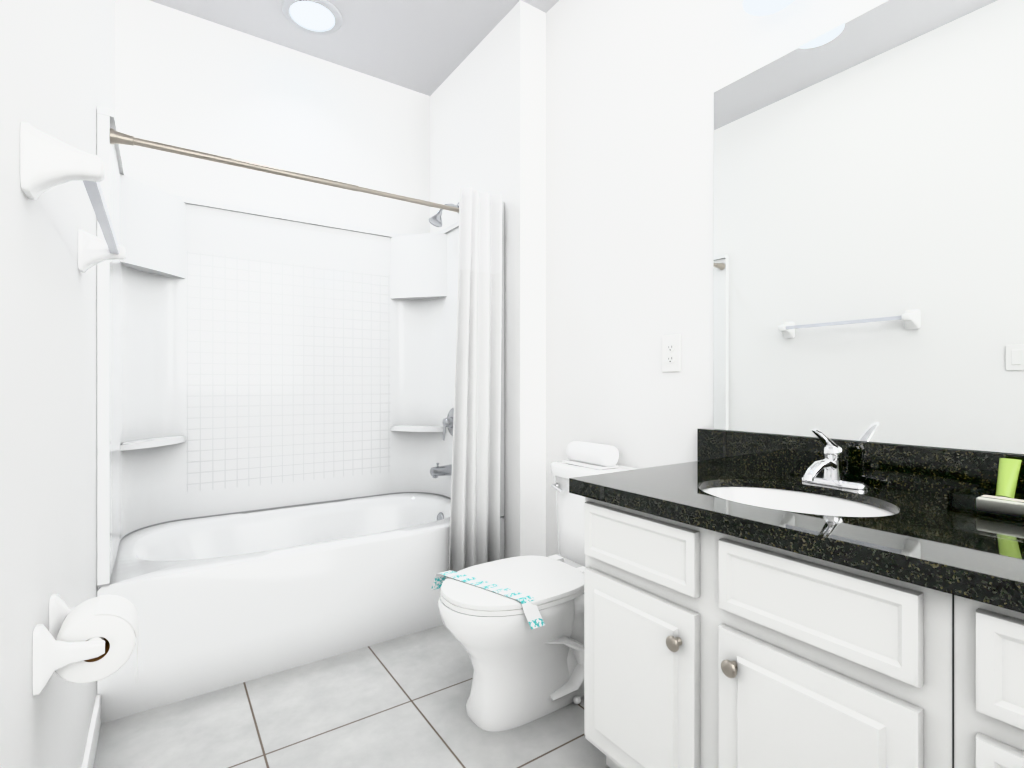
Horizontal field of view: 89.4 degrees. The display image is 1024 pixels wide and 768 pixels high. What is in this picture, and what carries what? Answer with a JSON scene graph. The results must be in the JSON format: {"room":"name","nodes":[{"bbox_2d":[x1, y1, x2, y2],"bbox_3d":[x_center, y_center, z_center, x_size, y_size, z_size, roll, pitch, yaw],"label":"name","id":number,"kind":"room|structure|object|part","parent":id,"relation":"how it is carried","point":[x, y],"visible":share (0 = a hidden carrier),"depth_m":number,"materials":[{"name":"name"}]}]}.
{"room":"bathroom","nodes":[
{"label":"bathroom","id":0,"kind":"room"},
{"bbox_2d":[0,0,114,767],"bbox_3d":[-0.884,-0.347,0.917,0.100,2.835,3.510,0,0,-34],"label":"wall","id":1,"kind":"structure","parent":0,"point":[57,69],"depth_m":0.92,"materials":[{"name":"paint"}]},
{"bbox_2d":[20,122,125,272],"bbox_3d":[-0.860,-0.330,1.054,0.092,0.100,0.698,0,0,-34],"label":"towel bar","id":2,"kind":"object","parent":1,"relation":"attached to","point":[47,162],"visible":1,"depth_m":0.79,"materials":[{"name":"ceramic"}]},
{"bbox_3d":[-0.683,-0.330,0.793,0.092,0.100,0.068,0,0,-34],"label":"post","id":3,"kind":"part","parent":2,"relation":"part of","materials":[{"name":"ceramic"}]},
{"bbox_3d":[-1.037,-0.330,1.314,0.092,0.100,0.068,0,0,-34],"label":"post","id":4,"kind":"part","parent":2,"relation":"part of","materials":[{"name":"ceramic"}]},
{"bbox_2d":[33,594,138,695],"bbox_3d":[-0.748,0.464,0.924,0.131,0.150,0.186,0,0,-34],"label":"toilet paper holder","id":5,"kind":"object","parent":1,"relation":"attached to","point":[92,640],"visible":1,"depth_m":0.89,"materials":[{"name":"paper"}]},
{"bbox_3d":[-0.725,0.441,0.852,0.088,0.104,0.040,0,0,-34],"label":"post","id":6,"kind":"part","parent":5,"relation":"part of","materials":[{"name":"ceramic"}]},
{"bbox_2d":[81,695,100,767],"bbox_3d":[-0.603,1.022,0.603,0.012,0.095,2.475,0,0,-34],"label":"baseboard","id":7,"kind":"structure","parent":1,"relation":"attached to","point":[91,746],"depth_m":1.47,"materials":[{"name":"paint"}]},
{"bbox_2d":[115,0,429,233],"bbox_3d":[-1.104,-0.347,2.828,1.685,2.835,0.100,0,0,-34],"label":"wall","id":8,"kind":"structure","parent":0,"point":[186,80],"depth_m":2.65,"materials":[{"name":"paint"}]},
{"bbox_2d":[93,624,609,767],"bbox_3d":[-0.146,1.120,1.418,1.885,0.100,3.510,0,0,-34],"label":"floor","id":9,"kind":"structure","parent":0,"point":[399,702],"depth_m":1.62,"materials":[{"name":"tile"}]},
{"bbox_2d":[97,105,503,722],"bbox_3d":[-0.903,0.098,2.400,1.530,1.945,0.830,0,0,-34],"label":"shower","id":10,"kind":"object","parent":9,"relation":"on","point":[275,403],"visible":0.83,"depth_m":2.47,"materials":[{"name":"plastic"}]},
{"bbox_2d":[120,435,185,450],"bbox_3d":[-1.559,0.256,2.264,0.234,0.028,0.258,0,0,-34],"label":"shelf","id":11,"kind":"object","parent":10,"relation":"attached to","point":[138,442],"depth_m":2.25,"materials":[{"name":"plastic"}]},
{"bbox_3d":[-1.559,-0.672,2.264,0.234,0.354,0.258,0,0,-34],"label":"crown","id":12,"kind":"part","parent":10,"relation":"part of","materials":[{"name":"plastic"}]},
{"bbox_2d":[110,128,458,212],"bbox_3d":[-0.685,-0.798,2.079,1.468,0.048,0.048,0,0,-34],"label":"curtain rod","id":13,"kind":"object","parent":10,"relation":"attached to","point":[116,137],"visible":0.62,"depth_m":1.90,"materials":[{"name":"silver metal"}]},
{"bbox_2d":[449,187,501,571],"bbox_3d":[-0.162,-0.003,2.346,0.280,1.745,0.074,0,0,-34],"label":"shower curtain","id":14,"kind":"object","parent":13,"relation":"hanging from","point":[474,539],"visible":0.85,"depth_m":2.34,"materials":[{"name":"fabric"}]},
{"bbox_2d":[97,488,503,722],"bbox_3d":[-0.903,0.855,2.400,1.530,0.430,0.830,0,0,-34],"label":"tub","id":15,"kind":"object","parent":10,"relation":"in","point":[223,599],"depth_m":2.00,"materials":[{"name":"ceramic"}]},
{"bbox_2d":[390,425,446,431],"bbox_3d":[-0.535,0.256,2.960,0.234,0.028,0.258,0,0,-34],"label":"shelf","id":16,"kind":"object","parent":10,"relation":"attached to","point":[393,428],"depth_m":2.94,"materials":[{"name":"plastic"}]},
{"bbox_3d":[-0.535,-0.672,2.960,0.234,0.354,0.258,0,0,-34],"label":"crown","id":17,"kind":"part","parent":10,"relation":"part of","materials":[{"name":"plastic"}]},
{"bbox_2d":[431,461,636,731],"bbox_3d":[0.118,0.696,1.809,0.794,0.751,0.492,0,0,-34],"label":"toilet","id":18,"kind":"object","parent":9,"relation":"on","point":[514,626],"visible":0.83,"depth_m":1.65,"materials":[{"name":"ceramic"}]},
{"bbox_3d":[0.010,0.663,1.736,0.512,0.038,0.376,0,0,-34],"label":"lid","id":19,"kind":"part","parent":18,"relation":"part of","materials":[{"name":"white plastic"}]},
{"bbox_3d":[0.181,0.407,2.034,0.032,0.028,0.073,0,0,-34],"label":"lever","id":20,"kind":"part","parent":18,"relation":"part of","materials":[{"name":"silver metal"}]},
{"bbox_2d":[562,441,618,469],"bbox_3d":[0.309,0.276,2.042,0.106,0.085,0.225,0,0,-34],"label":"towel","id":21,"kind":"object","parent":18,"relation":"on","point":[592,455],"visible":1,"depth_m":1.99,"materials":[{"name":"white fabric"}]},
{"bbox_2d":[584,497,1023,767],"bbox_3d":[0.819,0.685,0.957,0.604,0.770,1.457,0,0,-34],"label":"bathroom vanity","id":22,"kind":"object","parent":9,"relation":"on","point":[705,648],"visible":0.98,"depth_m":0.96,"materials":[{"name":"paint"}]},
{"bbox_3d":[0.299,0.389,1.255,0.019,0.141,0.350,0,0,-34],"label":"drawer","id":23,"kind":"part","parent":22,"relation":"part of","materials":[{"name":"paint"}]},
{"bbox_3d":[0.296,0.720,1.253,0.026,0.450,0.350,0,0,-34],"label":"door","id":24,"kind":"part","parent":22,"relation":"part of","materials":[{"name":"paint"}]},
{"bbox_3d":[0.354,0.565,1.129,0.029,0.033,0.033,0,0,-34],"label":"knob","id":25,"kind":"part","parent":22,"relation":"part of","materials":[{"name":"silver metal"}]},
{"bbox_3d":[0.430,0.558,1.018,0.029,0.033,0.033,0,0,-34],"label":"knob","id":26,"kind":"part","parent":22,"relation":"part of","materials":[{"name":"silver metal"}]},
{"bbox_2d":[569,428,1023,612],"bbox_3d":[0.818,0.225,0.975,0.586,0.149,1.487,0,0,-34],"label":"countertop","id":27,"kind":"structure","parent":22,"relation":"on","point":[923,536],"depth_m":1.12,"materials":[{"name":"black stone"}]},
{"bbox_2d":[702,487,893,516],"bbox_3d":[0.644,0.352,1.208,0.392,0.145,0.488,0,0,-34],"label":"sink","id":28,"kind":"object","parent":27,"relation":"in","point":[797,501],"visible":0.08,"depth_m":1.34,"materials":[{"name":"ceramic"}]},
{"bbox_2d":[801,428,867,489],"bbox_3d":[0.781,0.184,1.301,0.163,0.149,0.156,0,0,-34],"label":"faucet","id":29,"kind":"object","parent":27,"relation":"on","point":[830,463],"visible":1,"depth_m":1.31,"materials":[{"name":"silver metal"}]},
{"bbox_2d":[948,458,1023,521],"bbox_3d":[1.020,0.207,0.999,0.140,0.102,0.245,0,0,-34],"label":"tray","id":30,"kind":"object","parent":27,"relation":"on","point":[1003,500],"visible":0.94,"depth_m":1.05,"materials":[{"name":"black plastic"}]},
{"bbox_3d":[0.521,0.720,0.922,0.026,0.450,0.340,0,0,-34],"label":"door","id":31,"kind":"part","parent":22,"relation":"part of","materials":[{"name":"paint"}]},
{"bbox_3d":[0.754,0.595,0.585,0.019,0.200,0.351,0,0,-34],"label":"drawer","id":32,"kind":"part","parent":22,"relation":"part of","materials":[{"name":"paint"}]},
{"bbox_3d":[0.754,0.389,0.585,0.019,0.141,0.351,0,0,-34],"label":"drawer","id":33,"kind":"part","parent":22,"relation":"part of","materials":[{"name":"paint"}]},
{"bbox_2d":[149,0,558,95],"bbox_3d":[-0.146,-1.815,1.418,1.885,0.100,3.510,0,0,-34],"label":"ceiling","id":34,"kind":"structure","parent":0,"point":[426,47],"depth_m":2.58,"materials":[{"name":"grey paint"}]},
{"bbox_2d":[282,0,341,34],"bbox_3d":[-0.952,-1.756,2.472,0.270,0.017,0.270,0,0,-34],"label":"recessed light","id":35,"kind":"object","parent":34,"relation":"in","point":[321,17],"visible":1,"depth_m":2.46,"materials":[{"name":"white plastic"}]},
{"bbox_2d":[430,0,545,558],"bbox_3d":[-0.171,-0.347,2.821,0.149,2.835,0.962,0,0,-34],"label":"wall","id":36,"kind":"structure","parent":0,"point":[488,115],"depth_m":2.45,"materials":[{"name":"paint"}]},
{"bbox_2d":[428,202,459,226],"bbox_3d":[-0.366,-0.927,2.811,0.183,0.159,0.080,0,0,-34],"label":"shower head","id":37,"kind":"object","parent":36,"relation":"attached to","point":[435,220],"visible":0.83,"depth_m":2.78},
{"bbox_2d":[546,0,1023,556],"bbox_3d":[0.592,-0.347,1.920,0.100,2.835,3.510,0,0,-34],"label":"wall","id":38,"kind":"structure","parent":0,"point":[632,86],"depth_m":1.99,"materials":[{"name":"paint"}]},
{"bbox_2d":[662,334,680,371],"bbox_3d":[0.569,-0.110,1.855,0.009,0.132,0.080,0,0,-34],"label":"electrical outlet plate","id":39,"kind":"object","parent":38,"relation":"attached to","point":[671,353],"visible":1,"depth_m":1.85,"materials":[{"name":"white plastic"}]},
{"bbox_2d":[743,0,793,15],"bbox_3d":[0.945,-1.171,1.129,0.204,0.229,0.905,0,0,-34],"label":"sconce","id":40,"kind":"object","parent":38,"relation":"attached to","point":[759,7],"visible":1,"depth_m":1.45,"materials":[{"name":"white glass"}]},
{"bbox_2d":[714,0,1023,453],"bbox_3d":[1.069,-0.407,1.121,0.006,1.112,1.427,0,0,-34],"label":"mirror","id":41,"kind":"object","parent":38,"relation":"attached to","point":[869,226],"visible":1,"depth_m":1.31,"materials":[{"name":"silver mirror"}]}
]}

